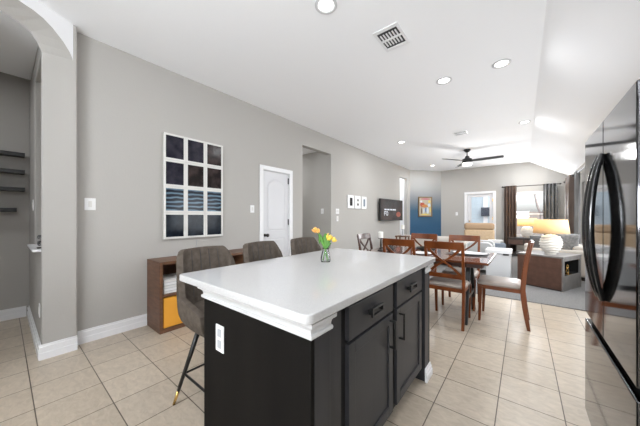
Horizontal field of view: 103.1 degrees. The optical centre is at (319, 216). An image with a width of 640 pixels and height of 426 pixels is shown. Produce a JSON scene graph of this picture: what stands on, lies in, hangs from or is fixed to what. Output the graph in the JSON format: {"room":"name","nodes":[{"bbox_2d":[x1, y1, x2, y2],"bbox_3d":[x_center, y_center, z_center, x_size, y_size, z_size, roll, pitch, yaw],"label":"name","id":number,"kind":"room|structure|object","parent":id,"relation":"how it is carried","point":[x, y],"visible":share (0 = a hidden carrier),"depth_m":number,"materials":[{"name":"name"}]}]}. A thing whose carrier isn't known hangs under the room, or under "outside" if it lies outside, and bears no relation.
{"room":"kitchen","nodes":[
{"label":"kitchen","id":0,"kind":"room"},
{"bbox_2d":[0,72,28,315],"bbox_3d":[-3.430,-0.280,0.913,3.500,3.060,3.744,0,0,39],"label":"wall","id":1,"kind":"structure","parent":0,"point":[14,90],"depth_m":3.13,"materials":[{"name":"grey paint"}]},
{"bbox_2d":[0,208,16,211],"bbox_3d":[-4.050,-0.085,2.667,0.138,0.044,1.110,0,0,39],"label":"floating shelf","id":2,"kind":"object","parent":1,"relation":"attached to","point":[1,209],"visible":1,"depth_m":3.01,"materials":[{"name":"wood"}]},
{"bbox_2d":[0,150,24,157],"bbox_3d":[-4.030,-0.760,2.692,0.138,0.044,1.175,0,0,39],"label":"floating shelf","id":3,"kind":"object","parent":1,"relation":"attached to","point":[2,152],"visible":1,"depth_m":3.05,"materials":[{"name":"wood"}]},
{"bbox_2d":[0,168,24,174],"bbox_3d":[-4.030,-0.550,2.692,0.138,0.044,1.175,0,0,39],"label":"floating shelf","id":4,"kind":"object","parent":1,"relation":"attached to","point":[2,170],"visible":1,"depth_m":3.04,"materials":[{"name":"wood"}]},
{"bbox_2d":[0,186,24,191],"bbox_3d":[-4.030,-0.335,2.692,0.138,0.044,1.175,0,0,39],"label":"floating shelf","id":5,"kind":"object","parent":1,"relation":"attached to","point":[13,189],"visible":1,"depth_m":3.04,"materials":[{"name":"wood"}]},
{"bbox_2d":[0,306,25,321],"bbox_3d":[-4.728,1.185,1.915,0.020,0.130,3.290,0,0,39],"label":"baseboard","id":6,"kind":"structure","parent":1,"relation":"attached to","point":[18,312],"depth_m":3.11,"materials":[{"name":"white"}]},
{"bbox_2d":[27,244,40,251],"bbox_3d":[-2.737,0.300,2.548,0.762,0.020,0.234,0,0,39],"label":"sill","id":7,"kind":"structure","parent":1,"relation":"attached to","point":[33,247],"depth_m":2.42,"materials":[{"name":"white"}]},
{"bbox_2d":[37,235,40,248],"bbox_3d":[-2.587,0.227,2.369,0.115,0.126,0.070,0,0,39],"label":"scroll ornament","id":8,"kind":"object","parent":7,"relation":"on","point":[39,236],"visible":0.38,"depth_m":2.35,"materials":[{"name":"black metal"}]},
{"bbox_2d":[0,11,37,79],"bbox_3d":[-3.369,-1.670,0.782,3.040,0.040,3.415,0,0,39],"label":"ceiling","id":9,"kind":"structure","parent":0,"point":[18,46],"depth_m":2.49,"materials":[{"name":"white paint"}]},
{"bbox_2d":[0,0,72,59],"bbox_3d":[-2.674,-0.280,0.328,0.114,3.060,4.173,0,0,9],"label":"wall","id":10,"kind":"structure","parent":0,"point":[52,32],"depth_m":2.20,"materials":[{"name":"white paint"}]},
{"bbox_2d":[29,25,76,344],"bbox_3d":[-2.997,-0.280,2.817,1.600,3.060,0.228,0,0,39],"label":"wall pillar","id":11,"kind":"structure","parent":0,"point":[53,82],"depth_m":2.33,"materials":[{"name":"grey paint"}]},
{"bbox_2d":[27,306,77,360],"bbox_3d":[-2.987,1.185,2.796,1.601,0.130,0.249,0,0,39],"label":"baseboard","id":12,"kind":"structure","parent":11,"relation":"attached to","point":[52,349],"depth_m":2.32,"materials":[{"name":"white"}]},
{"bbox_2d":[77,32,409,330],"bbox_3d":[0.499,-0.280,6.183,0.120,3.060,9.396,0,0,39],"label":"wall","id":13,"kind":"structure","parent":0,"point":[126,102],"depth_m":3.00,"materials":[{"name":"grey paint"}]},
{"bbox_2d":[84,198,95,209],"bbox_3d":[-2.314,-0.130,2.557,0.010,0.120,0.085,0,0,39],"label":"light switch","id":14,"kind":"object","parent":13,"relation":"attached to","point":[89,203],"visible":1,"depth_m":2.55,"materials":[{"name":"white plastic"}]},
{"bbox_2d":[77,314,146,344],"bbox_3d":[0.235,1.185,5.739,0.020,0.130,8.340,0,0,39],"label":"baseboard","id":15,"kind":"structure","parent":13,"relation":"attached to","point":[102,331],"depth_m":2.68,"materials":[{"name":"white"}]},
{"bbox_2d":[163,186,185,212],"bbox_3d":[-1.810,-0.216,3.162,0.035,0.322,0.256,0,0,39],"label":"picture frame","id":16,"kind":"object","parent":13,"relation":"attached to","point":[174,198],"visible":1,"depth_m":3.15,"materials":[{"name":"white"}]},
{"bbox_2d":[166,188,183,210],"bbox_3d":[-1.813,-0.216,3.164,0.028,0.274,0.208,0,0,39],"label":"photo","id":17,"kind":"object","parent":16,"relation":"attached to","point":[174,196],"depth_m":3.15},
{"bbox_2d":[163,132,185,161],"bbox_3d":[-1.810,-0.863,3.162,0.035,0.322,0.256,0,0,39],"label":"picture frame","id":18,"kind":"object","parent":13,"relation":"attached to","point":[174,146],"visible":0.85,"depth_m":3.15,"materials":[{"name":"white"}]},
{"bbox_2d":[166,135,183,159],"bbox_3d":[-1.813,-0.863,3.164,0.028,0.274,0.208,0,0,39],"label":"photo","id":19,"kind":"object","parent":18,"relation":"attached to","point":[174,143],"depth_m":3.15},
{"bbox_2d":[163,159,185,186],"bbox_3d":[-1.810,-0.539,3.162,0.035,0.322,0.256,0,0,39],"label":"picture frame","id":20,"kind":"object","parent":13,"relation":"attached to","point":[174,172],"visible":0.92,"depth_m":3.15,"materials":[{"name":"white"}]},
{"bbox_2d":[166,161,183,184],"bbox_3d":[-1.813,-0.539,3.164,0.028,0.274,0.208,0,0,39],"label":"photo","id":21,"kind":"object","parent":20,"relation":"attached to","point":[174,169],"depth_m":3.15},
{"bbox_2d":[163,213,185,238],"bbox_3d":[-1.810,0.108,3.162,0.035,0.322,0.256,0,0,39],"label":"picture frame","id":22,"kind":"object","parent":13,"relation":"attached to","point":[174,224],"visible":0.97,"depth_m":3.15,"materials":[{"name":"white"}]},
{"bbox_2d":[166,215,183,236],"bbox_3d":[-1.813,0.108,3.164,0.028,0.274,0.208,0,0,39],"label":"photo","id":23,"kind":"object","parent":22,"relation":"attached to","point":[174,223],"depth_m":3.16},
{"bbox_2d":[185,162,204,188],"bbox_3d":[-1.650,-0.539,3.364,0.035,0.322,0.256,0,0,39],"label":"picture frame","id":24,"kind":"object","parent":13,"relation":"attached to","point":[195,173],"visible":0.91,"depth_m":3.35,"materials":[{"name":"white"}]},
{"bbox_2d":[188,165,203,186],"bbox_3d":[-1.652,-0.539,3.366,0.028,0.274,0.208,0,0,39],"label":"photo","id":25,"kind":"object","parent":24,"relation":"attached to","point":[195,172],"depth_m":3.36},
{"bbox_2d":[186,137,204,164],"bbox_3d":[-1.650,-0.863,3.364,0.035,0.322,0.256,0,0,39],"label":"picture frame","id":26,"kind":"object","parent":13,"relation":"attached to","point":[195,149],"visible":0.91,"depth_m":3.35,"materials":[{"name":"white"}]},
{"bbox_2d":[188,140,203,162],"bbox_3d":[-1.652,-0.863,3.366,0.028,0.274,0.208,0,0,39],"label":"photo","id":27,"kind":"object","parent":26,"relation":"attached to","point":[195,147],"depth_m":3.35},
{"bbox_2d":[186,188,204,212],"bbox_3d":[-1.650,-0.216,3.364,0.035,0.322,0.256,0,0,39],"label":"picture frame","id":28,"kind":"object","parent":13,"relation":"attached to","point":[195,198],"visible":0.92,"depth_m":3.35,"materials":[{"name":"white"}]},
{"bbox_2d":[186,213,204,237],"bbox_3d":[-1.650,0.108,3.364,0.035,0.322,0.256,0,0,39],"label":"picture frame","id":29,"kind":"object","parent":13,"relation":"attached to","point":[195,222],"visible":0.94,"depth_m":3.35,"materials":[{"name":"white"}]},
{"bbox_2d":[205,213,222,236],"bbox_3d":[-1.489,0.108,3.565,0.035,0.322,0.256,0,0,39],"label":"picture frame","id":30,"kind":"object","parent":13,"relation":"attached to","point":[213,221],"visible":0.98,"depth_m":3.55,"materials":[{"name":"white"}]},
{"bbox_2d":[207,215,220,234],"bbox_3d":[-1.492,0.108,3.567,0.028,0.274,0.208,0,0,39],"label":"photo","id":31,"kind":"object","parent":30,"relation":"attached to","point":[213,221],"depth_m":3.55},
{"bbox_2d":[205,142,222,167],"bbox_3d":[-1.489,-0.863,3.565,0.035,0.322,0.256,0,0,39],"label":"picture frame","id":32,"kind":"object","parent":13,"relation":"attached to","point":[213,152],"visible":0.98,"depth_m":3.55,"materials":[{"name":"white"}]},
{"bbox_2d":[207,144,220,165],"bbox_3d":[-1.492,-0.863,3.567,0.028,0.274,0.208,0,0,39],"label":"photo","id":33,"kind":"object","parent":32,"relation":"attached to","point":[213,150],"depth_m":3.55},
{"bbox_2d":[205,166,222,190],"bbox_3d":[-1.489,-0.539,3.565,0.035,0.322,0.256,0,0,39],"label":"picture frame","id":34,"kind":"object","parent":13,"relation":"attached to","point":[213,175],"visible":1,"depth_m":3.55,"materials":[{"name":"white"}]},
{"bbox_2d":[207,168,220,188],"bbox_3d":[-1.492,-0.539,3.567,0.028,0.274,0.208,0,0,39],"label":"photo","id":35,"kind":"object","parent":34,"relation":"attached to","point":[213,174],"depth_m":3.55},
{"bbox_2d":[205,189,222,212],"bbox_3d":[-1.489,-0.216,3.565,0.035,0.322,0.256,0,0,39],"label":"picture frame","id":36,"kind":"object","parent":13,"relation":"attached to","point":[213,198],"visible":0.95,"depth_m":3.55,"materials":[{"name":"white"}]},
{"bbox_2d":[207,191,220,210],"bbox_3d":[-1.492,-0.216,3.567,0.028,0.274,0.208,0,0,39],"label":"photo","id":37,"kind":"object","parent":36,"relation":"attached to","point":[213,197],"depth_m":3.55},
{"bbox_2d":[250,205,253,212],"bbox_3d":[-1.089,-0.130,4.090,0.010,0.120,0.075,0,0,39],"label":"light switch","id":38,"kind":"object","parent":13,"relation":"attached to","point":[251,206],"visible":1,"depth_m":4.08,"materials":[{"name":"white plastic"}]},
{"bbox_2d":[260,164,292,256],"bbox_3d":[-0.789,0.190,4.522,0.182,2.120,0.760,0,0,39],"label":"door","id":39,"kind":"structure","parent":13,"relation":"in","point":[276,184],"depth_m":4.54,"materials":[{"name":"white"}]},
{"bbox_2d":[347,195,353,207],"bbox_3d":[0.777,-0.385,6.410,0.026,0.330,0.295,0,0,39],"label":"picture frame","id":40,"kind":"object","parent":13,"relation":"attached to","point":[350,198],"visible":1,"depth_m":6.37,"materials":[{"name":"white"}]},
{"bbox_2d":[354,196,360,208],"bbox_3d":[0.987,-0.385,6.671,0.028,0.330,0.285,0,0,39],"label":"picture frame","id":41,"kind":"object","parent":13,"relation":"attached to","point":[357,199],"visible":1,"depth_m":6.64,"materials":[{"name":"white"}]},
{"bbox_2d":[361,197,366,208],"bbox_3d":[1.200,-0.385,6.939,0.026,0.330,0.260,0,0,39],"label":"picture frame","id":42,"kind":"object","parent":13,"relation":"attached to","point":[363,199],"visible":1,"depth_m":6.92,"materials":[{"name":"white"}]},
{"bbox_2d":[379,198,402,220],"bbox_3d":[2.241,-0.220,8.124,0.168,0.670,1.480,0,0,43],"label":"television","id":43,"kind":"object","parent":13,"relation":"attached to","point":[389,209],"visible":1,"depth_m":7.97,"materials":[{"name":"black plastic"}]},
{"bbox_2d":[0,288,590,425],"bbox_3d":[-1.378,1.300,2.080,7.250,0.100,8.130,0,0,39],"label":"floor","id":44,"kind":"structure","parent":0,"point":[496,371],"depth_m":1.99,"materials":[{"name":"beige tile"}]},
{"bbox_2d":[147,248,242,334],"bbox_3d":[-1.406,0.868,3.370,0.385,0.765,1.420,0,0,39],"label":"bookcase","id":45,"kind":"object","parent":44,"relation":"on","point":[156,267],"visible":0.21,"depth_m":2.81,"materials":[{"name":"brown wood"}]},
{"bbox_2d":[163,289,175,293],"bbox_3d":[-1.719,0.825,2.953,0.296,0.030,0.278,0,0,39],"label":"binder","id":46,"kind":"object","parent":45,"relation":"in","point":[173,290],"visible":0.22,"depth_m":2.80,"materials":[{"name":"white paper"}]},
{"bbox_2d":[163,286,175,290],"bbox_3d":[-1.725,0.794,2.951,0.290,0.030,0.268,0,0,39],"label":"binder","id":47,"kind":"object","parent":46,"relation":"on","point":[170,288],"visible":0.22,"depth_m":2.80,"materials":[{"name":"paper"}]},
{"bbox_2d":[163,283,175,288],"bbox_3d":[-1.726,0.763,2.945,0.296,0.030,0.258,0,0,39],"label":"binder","id":48,"kind":"object","parent":47,"relation":"on","point":[170,285],"visible":0.23,"depth_m":2.80,"materials":[{"name":"white paper"}]},
{"bbox_2d":[163,281,175,285],"bbox_3d":[-1.722,0.732,2.955,0.290,0.030,0.278,0,0,39],"label":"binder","id":49,"kind":"object","parent":48,"relation":"on","point":[172,282],"visible":0.22,"depth_m":2.80,"materials":[{"name":"paper"}]},
{"bbox_2d":[163,273,175,282],"bbox_3d":[-1.722,0.701,2.949,0.296,0.030,0.268,0,0,39],"label":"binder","id":50,"kind":"object","parent":49,"relation":"on","point":[168,277],"visible":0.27,"depth_m":2.88,"materials":[{"name":"white paper"}]},
{"bbox_2d":[163,295,182,327],"bbox_3d":[-1.714,1.042,2.949,0.329,0.324,0.298,0,0,39],"label":"storage bin","id":51,"kind":"object","parent":45,"relation":"in","point":[171,317],"visible":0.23,"depth_m":2.78,"materials":[{"name":"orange fabric"}]},
{"bbox_2d":[172,245,234,405],"bbox_3d":[-0.691,0.735,1.742,0.504,1.035,0.455,0,0,39],"label":"bar stool","id":52,"kind":"object","parent":44,"relation":"on","point":[190,303],"visible":0.41,"depth_m":1.71,"materials":[{"name":"grey fabric"}]},
{"bbox_2d":[243,241,282,262],"bbox_3d":[-0.367,0.735,2.148,0.504,1.035,0.455,0,0,37],"label":"bar stool","id":53,"kind":"object","parent":44,"relation":"on","point":[259,250],"visible":0.19,"depth_m":2.26,"materials":[{"name":"grey fabric"}]},
{"bbox_2d":[290,237,320,254],"bbox_3d":[-0.022,0.735,2.579,0.504,1.035,0.455,0,0,42],"label":"bar stool","id":54,"kind":"object","parent":44,"relation":"on","point":[301,245],"visible":0.14,"depth_m":2.71,"materials":[{"name":"grey fabric"}]},
{"bbox_2d":[179,248,434,425],"bbox_3d":[0.064,0.785,1.724,0.972,0.930,1.546,0,0,39],"label":"kitchen island","id":55,"kind":"object","parent":44,"relation":"on","point":[299,339],"visible":1,"depth_m":1.20,"materials":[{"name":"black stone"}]},
{"bbox_2d":[217,328,220,348],"bbox_3d":[-0.497,0.600,1.252,0.034,0.096,0.002,0,0,39],"label":"socket","id":56,"kind":"object","parent":55,"relation":"attached to","point":[218,329],"depth_m":1.25,"materials":[{"name":"white plastic"}]},
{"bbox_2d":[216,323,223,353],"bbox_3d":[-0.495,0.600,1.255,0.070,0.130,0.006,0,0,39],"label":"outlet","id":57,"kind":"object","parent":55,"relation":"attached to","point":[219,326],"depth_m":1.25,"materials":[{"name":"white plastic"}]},
{"bbox_2d":[179,248,434,324],"bbox_3d":[0.064,0.338,1.724,0.972,0.035,1.546,0,0,39],"label":"island countertop","id":58,"kind":"structure","parent":55,"relation":"on","point":[303,289],"depth_m":1.30,"materials":[{"name":"white stone"}]},
{"bbox_2d":[311,227,336,261],"bbox_3d":[0.032,0.195,1.811,0.185,0.250,0.070,0,0,-6],"label":"tulip vase","id":59,"kind":"object","parent":58,"relation":"on","point":[325,241],"visible":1,"depth_m":1.80,"materials":[{"name":"clear glass"}]},
{"bbox_2d":[357,233,372,250],"bbox_3d":[0.920,0.764,4.090,0.543,0.972,0.426,0,0,39],"label":"dining chair","id":60,"kind":"object","parent":44,"relation":"on","point":[364,235],"visible":0.31,"depth_m":4.24,"materials":[{"name":"brown wood"}]},
{"bbox_2d":[382,238,415,254],"bbox_3d":[1.142,0.764,3.408,0.426,0.972,0.543,0,0,40],"label":"dining chair","id":61,"kind":"object","parent":44,"relation":"on","point":[386,241],"visible":0.25,"depth_m":3.19,"materials":[{"name":"brown wood"}]},
{"bbox_2d":[411,233,437,271],"bbox_3d":[1.586,0.764,4.051,0.426,0.972,0.543,0,0,39],"label":"dining chair","id":62,"kind":"object","parent":44,"relation":"on","point":[434,237],"visible":0.31,"depth_m":4.23,"materials":[{"name":"brown wood"}]},
{"bbox_2d":[366,246,495,324],"bbox_3d":[1.480,0.870,3.522,1.515,0.760,0.950,0,0,39],"label":"dining table","id":63,"kind":"object","parent":44,"relation":"on","point":[471,262],"visible":0.43,"depth_m":3.07,"materials":[{"name":"brown wood"}]},
{"bbox_2d":[378,232,382,250],"bbox_3d":[0.888,0.352,3.707,0.090,0.275,0.090,0,0,39],"label":"candle holder","id":64,"kind":"object","parent":63,"relation":"on","point":[380,234],"visible":0.88,"depth_m":3.68,"materials":[{"name":"black"}]},
{"bbox_2d":[412,251,431,253],"bbox_3d":[1.365,0.481,3.390,0.260,0.016,0.260,0,0,39],"label":"dinner plate","id":65,"kind":"object","parent":63,"relation":"on","point":[417,252],"visible":0.65,"depth_m":3.44,"materials":[{"name":"ceramic"}]},
{"bbox_2d":[417,246,435,251],"bbox_3d":[1.529,0.448,3.643,0.280,0.083,0.280,0,0,39],"label":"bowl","id":66,"kind":"object","parent":63,"relation":"on","point":[421,248],"visible":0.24,"depth_m":3.58,"materials":[{"name":"black"}]},
{"bbox_2d":[446,251,489,256],"bbox_3d":[1.943,0.487,3.344,0.460,0.004,0.330,0,0,39],"label":"placemat","id":67,"kind":"object","parent":63,"relation":"on","point":[450,252],"visible":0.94,"depth_m":3.20,"materials":[{"name":"grey fabric"}]},
{"bbox_2d":[452,251,486,254],"bbox_3d":[1.961,0.475,3.335,0.400,0.018,0.260,0,0,39],"label":"oval platter","id":68,"kind":"object","parent":67,"relation":"on","point":[466,252],"visible":0.73,"depth_m":3.33,"materials":[{"name":"white ceramic"}]},
{"bbox_2d":[424,240,471,331],"bbox_3d":[1.552,0.764,3.080,0.426,0.972,0.543,0,0,39],"label":"dining chair","id":69,"kind":"object","parent":44,"relation":"on","point":[457,283],"visible":0.73,"depth_m":2.91,"materials":[{"name":"brown wood"}]},
{"bbox_2d":[441,235,479,310],"bbox_3d":[2.047,0.764,3.683,0.426,0.972,0.543,0,0,39],"label":"dining chair","id":70,"kind":"object","parent":44,"relation":"on","point":[453,238],"visible":0.55,"depth_m":3.72,"materials":[{"name":"brown wood"}]},
{"bbox_2d":[477,240,533,331],"bbox_3d":[2.239,0.764,3.075,0.543,0.972,0.426,0,0,39],"label":"dining chair","id":71,"kind":"object","parent":44,"relation":"on","point":[514,285],"visible":1,"depth_m":2.95,"materials":[{"name":"brown wood"}]},
{"bbox_2d":[582,79,639,425],"bbox_3d":[1.627,0.394,0.985,0.848,1.712,0.910,0,0,39],"label":"refrigerator","id":72,"kind":"object","parent":44,"relation":"on","point":[611,202],"visible":1,"depth_m":1.08,"materials":[{"name":"grey"}]},
{"bbox_2d":[302,147,315,154],"bbox_3d":[-1.135,-1.580,6.213,2.470,0.060,1.050,0,0,39],"label":"ceiling","id":73,"kind":"structure","parent":0,"point":[304,150],"depth_m":6.01,"materials":[{"name":"white paint"}]},
{"bbox_2d":[302,152,326,249],"bbox_3d":[-1.174,-0.280,6.244,2.570,3.060,1.290,0,0,39],"label":"wall","id":74,"kind":"structure","parent":0,"point":[314,165],"depth_m":6.08,"materials":[{"name":"grey paint"}]},
{"bbox_2d":[38,0,639,175],"bbox_3d":[0.533,-1.532,4.471,7.250,0.757,14.250,0,0,39],"label":"ceiling","id":75,"kind":"structure","parent":0,"point":[573,62],"depth_m":2.88,"materials":[{"name":"white paint"}]},
{"bbox_2d":[315,0,336,14],"bbox_3d":[0.051,-1.804,2.169,0.190,0.010,0.190,0,0,39],"label":"recessed light","id":76,"kind":"object","parent":75,"relation":"in","point":[325,7],"visible":1,"depth_m":2.18,"materials":[{"name":"white"}]},
{"bbox_2d":[372,21,409,51],"bbox_3d":[0.721,-1.802,2.561,0.250,0.013,0.350,0,0,39],"label":"ceiling vent","id":77,"kind":"object","parent":75,"relation":"in","point":[390,37],"visible":1,"depth_m":2.54,"materials":[{"name":"grey"}]},
{"bbox_2d":[436,77,451,84],"bbox_3d":[1.644,-1.804,3.368,0.190,0.010,0.190,0,0,39],"label":"recessed light","id":78,"kind":"object","parent":75,"relation":"in","point":[444,80],"visible":1,"depth_m":3.36,"materials":[{"name":"white"}]},
{"bbox_2d":[453,130,467,135],"bbox_3d":[3.027,-1.802,5.473,0.260,0.013,0.280,0,0,39],"label":"ceiling vent","id":79,"kind":"object","parent":75,"relation":"in","point":[464,132],"visible":1,"depth_m":5.47,"materials":[{"name":"grey"}]},
{"bbox_2d":[445,149,503,167],"bbox_3d":[4.081,-1.594,6.722,1.279,0.428,1.434,0,0,39],"label":"ceiling fan","id":80,"kind":"object","parent":75,"relation":"hanging from","point":[467,161],"visible":1,"depth_m":6.70,"materials":[{"name":"black metal"}]},
{"bbox_2d":[492,59,511,68],"bbox_3d":[2.140,-1.804,2.995,0.190,0.010,0.190,0,0,39],"label":"recessed light","id":81,"kind":"object","parent":75,"relation":"in","point":[501,63],"visible":1,"depth_m":2.99,"materials":[{"name":"white"}]},
{"bbox_2d":[518,120,530,123],"bbox_3d":[3.898,-1.804,4.839,0.190,0.010,0.190,0,0,39],"label":"recessed light","id":82,"kind":"object","parent":75,"relation":"in","point":[525,121],"visible":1,"depth_m":4.84,"materials":[{"name":"white"}]},
{"bbox_2d":[400,178,403,234],"bbox_3d":[2.771,-0.280,9.626,0.630,3.060,1.300,0,0,39],"label":"wall","id":83,"kind":"structure","parent":0,"point":[401,180],"depth_m":9.81,"materials":[{"name":"white paint"}]},
{"bbox_2d":[410,170,440,235],"bbox_3d":[4.123,-0.280,9.973,1.320,3.060,0.127,0,0,-8],"label":"wall","id":84,"kind":"structure","parent":0,"point":[422,183],"depth_m":9.91,"materials":[{"name":"paint"}]},
{"bbox_2d":[418,197,431,216],"bbox_3d":[4.095,-0.400,9.887,0.570,0.770,0.035,0,0,-8],"label":"framed painting","id":85,"kind":"object","parent":84,"relation":"attached to","point":[424,203],"visible":1,"depth_m":9.88,"materials":[{"name":"multicoloured paper"}]},
{"bbox_2d":[441,162,567,250],"bbox_3d":[6.209,-0.280,8.947,3.930,3.060,0.130,0,0,39],"label":"wall","id":86,"kind":"structure","parent":0,"point":[454,183],"depth_m":8.98,"materials":[{"name":"grey paint"}]},
{"bbox_2d":[464,191,495,239],"bbox_3d":[5.809,0.165,9.231,0.970,2.170,0.185,0,0,39],"label":"door","id":87,"kind":"structure","parent":86,"relation":"in","point":[468,196],"depth_m":9.23,"materials":[{"name":"white"}]},
{"bbox_2d":[517,213,542,236],"bbox_3d":[6.995,-0.085,8.280,1.210,1.490,0.130,0,0,39],"label":"window","id":88,"kind":"structure","parent":86,"relation":"in","point":[518,235],"depth_m":8.39,"materials":[{"name":"white"}]},
{"bbox_2d":[517,191,542,194],"bbox_3d":[6.988,-0.780,8.272,1.090,0.100,0.040,0,0,39],"label":"window blind","id":89,"kind":"object","parent":86,"relation":"attached to","point":[534,192],"visible":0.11,"depth_m":8.32,"materials":[{"name":"white plastic"}]},
{"bbox_2d":[502,183,561,187],"bbox_3d":[6.833,-1.020,8.270,1.490,0.060,0.142,0,0,39],"label":"curtain rod","id":90,"kind":"object","parent":86,"relation":"attached to","point":[558,183],"visible":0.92,"depth_m":8.21,"materials":[{"name":"brown metal"}]},
{"bbox_2d":[504,185,516,253],"bbox_3d":[6.409,0.085,8.553,0.334,2.270,0.097,0,0,39],"label":"curtain","id":91,"kind":"object","parent":90,"relation":"hanging from","point":[510,193],"visible":0.77,"depth_m":8.54,"materials":[{"name":"fabric"}]},
{"bbox_2d":[543,183,557,234],"bbox_3d":[7.190,0.085,7.928,0.334,2.270,0.097,0,0,39],"label":"curtain","id":92,"kind":"object","parent":90,"relation":"hanging from","point":[550,192],"visible":0.58,"depth_m":7.92,"materials":[{"name":"fabric"}]},
{"bbox_2d":[429,254,584,310],"bbox_3d":[3.070,1.294,7.646,7.250,0.112,6.120,0,0,39],"label":"rug","id":93,"kind":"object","parent":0,"point":[573,298],"depth_m":4.06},
{"bbox_2d":[395,235,409,246],"bbox_3d":[2.172,0.863,6.674,0.300,0.750,0.300,0,0,39],"label":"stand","id":94,"kind":"object","parent":93,"relation":"on","point":[396,236],"visible":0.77,"depth_m":6.68,"materials":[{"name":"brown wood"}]},
{"bbox_2d":[397,234,469,266],"bbox_3d":[3.064,0.868,7.005,1.840,0.740,0.870,0,0,39],"label":"loveseat","id":95,"kind":"object","parent":93,"relation":"on","point":[440,238],"visible":0.1,"depth_m":6.50,"materials":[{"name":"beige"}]},
{"bbox_2d":[464,223,494,241],"bbox_3d":[4.630,0.703,7.412,0.840,1.070,0.840,0,0,31],"label":"armchair","id":96,"kind":"object","parent":93,"relation":"on","point":[486,231],"visible":0.33,"depth_m":7.04,"materials":[{"name":"beige leather"}]},
{"bbox_2d":[466,240,494,269],"bbox_3d":[3.683,0.891,5.826,0.518,0.694,0.592,0,0,39],"label":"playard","id":97,"kind":"object","parent":93,"relation":"on","point":[483,245],"visible":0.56,"depth_m":5.64,"materials":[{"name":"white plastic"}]},
{"bbox_2d":[483,239,505,247],"bbox_3d":[4.159,0.893,6.085,0.440,0.690,0.320,0,0,27],"label":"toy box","id":98,"kind":"object","parent":93,"relation":"on","point":[498,244],"visible":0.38,"depth_m":5.93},
{"bbox_2d":[485,247,512,277],"bbox_3d":[3.603,0.938,5.118,0.430,0.600,0.475,0,0,39],"label":"storage bin","id":99,"kind":"object","parent":93,"relation":"on","point":[501,265],"visible":0.84,"depth_m":4.94,"materials":[{"name":"white"}]},
{"bbox_2d":[507,237,529,252],"bbox_3d":[6.433,0.946,8.018,0.840,0.585,0.480,0,0,39],"label":"console table","id":100,"kind":"object","parent":93,"relation":"on","point":[511,240],"visible":0.55,"depth_m":7.96,"materials":[{"name":"black"}]},
{"bbox_2d":[517,218,536,237],"bbox_3d":[6.458,0.344,7.921,0.504,0.615,0.504,0,0,-19],"label":"table lamp","id":101,"kind":"object","parent":100,"relation":"on","point":[526,232],"visible":0.91,"depth_m":7.80,"materials":[{"name":"white ceramic"}]},
{"bbox_2d":[517,250,581,291],"bbox_3d":[4.175,0.951,4.642,0.730,0.575,0.665,0,0,-27],"label":"side table","id":102,"kind":"object","parent":93,"relation":"on","point":[547,271],"visible":0.88,"depth_m":4.42,"materials":[{"name":"brown wood"}]},
{"bbox_2d":[533,220,569,254],"bbox_3d":[4.144,0.355,4.561,0.504,0.615,0.504,0,0,39],"label":"table lamp","id":103,"kind":"object","parent":102,"relation":"on","point":[550,243],"visible":1,"depth_m":4.44,"materials":[{"name":"white ceramic"}]},
{"bbox_2d":[524,243,584,280],"bbox_3d":[5.173,0.918,5.633,1.010,0.640,1.360,0,0,39],"label":"sofa","id":104,"kind":"object","parent":93,"relation":"on","point":[576,249],"visible":0.2,"depth_m":4.98,"materials":[{"name":"beige"}]},
{"bbox_2d":[530,236,540,247],"bbox_3d":[4.815,0.580,5.561,0.340,0.327,0.113,0,0,45],"label":"throw pillow","id":105,"kind":"object","parent":104,"relation":"on","point":[536,239],"visible":0.36,"depth_m":5.58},
{"bbox_2d":[555,234,579,249],"bbox_3d":[5.134,0.550,5.319,0.420,0.408,0.128,0,0,29],"label":"throw pillow","id":106,"kind":"object","parent":104,"relation":"on","point":[569,241],"visible":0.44,"depth_m":5.25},
{"bbox_2d":[571,163,584,242],"bbox_3d":[3.251,0.004,2.202,0.130,2.493,14.100,0,0,39],"label":"wall","id":107,"kind":"structure","parent":0,"point":[582,172],"depth_m":6.11,"materials":[{"name":"grey paint"}]},
{"bbox_3d":[5.715,-1.040,5.495,0.128,0.060,1.820,0,0,39],"label":"curtain rod","id":108,"kind":"object","parent":107,"relation":"attached to","visible":0},
{"bbox_2d":[574,171,580,243],"bbox_3d":[6.081,0.070,6.006,0.094,2.300,0.264,0,0,39],"label":"curtain","id":109,"kind":"object","parent":108,"relation":"hanging from","point":[577,214],"visible":0.53,"depth_m":5.94,"materials":[{"name":"fabric"}]},
{"bbox_3d":[6.871,-1.040,6.958,0.148,0.060,1.650,0,0,39],"label":"curtain rod","id":110,"kind":"object","parent":107,"relation":"attached to","visible":0},
{"bbox_2d":[565,175,573,233],"bbox_3d":[6.634,0.070,6.729,0.166,2.300,0.804,0,0,39],"label":"curtain","id":111,"kind":"object","parent":110,"relation":"hanging from","point":[569,181],"visible":0.46,"depth_m":6.51,"materials":[{"name":"fabric"}]},
{"bbox_3d":[5.230,1.360,4.141,15.000,0.180,31.000,0,0,39],"label":"patio","id":112,"kind":"object","parent":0,"visible":0},
{"bbox_2d":[472,197,489,222],"bbox_3d":[7.399,-0.107,11.541,1.850,2.715,0.130,0,0,39],"label":"wall","id":113,"kind":"structure","parent":112,"relation":"on","point":[477,202],"depth_m":11.59,"materials":[{"name":"blue"}]},
{"bbox_2d":[481,207,489,215],"bbox_3d":[7.521,-0.230,11.285,0.620,0.400,0.122,0,0,39],"label":"television","id":114,"kind":"object","parent":113,"relation":"attached to","point":[485,211],"visible":0.56,"depth_m":11.32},
{"bbox_2d":[517,211,539,234],"bbox_3d":[11.804,0.490,11.087,9.000,1.520,0.060,0,0,39],"label":"fence","id":115,"kind":"object","parent":112,"relation":"on","point":[518,216],"visible":0.08,"depth_m":12.42,"materials":[{"name":"beige"}]},
{"bbox_2d":[534,195,542,234],"bbox_3d":[9.712,-0.593,11.058,1.607,3.699,2.755,0,0,-35],"label":"bare tree","id":116,"kind":"object","parent":112,"relation":"on","point":[536,202],"visible":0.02,"depth_m":11.36,"materials":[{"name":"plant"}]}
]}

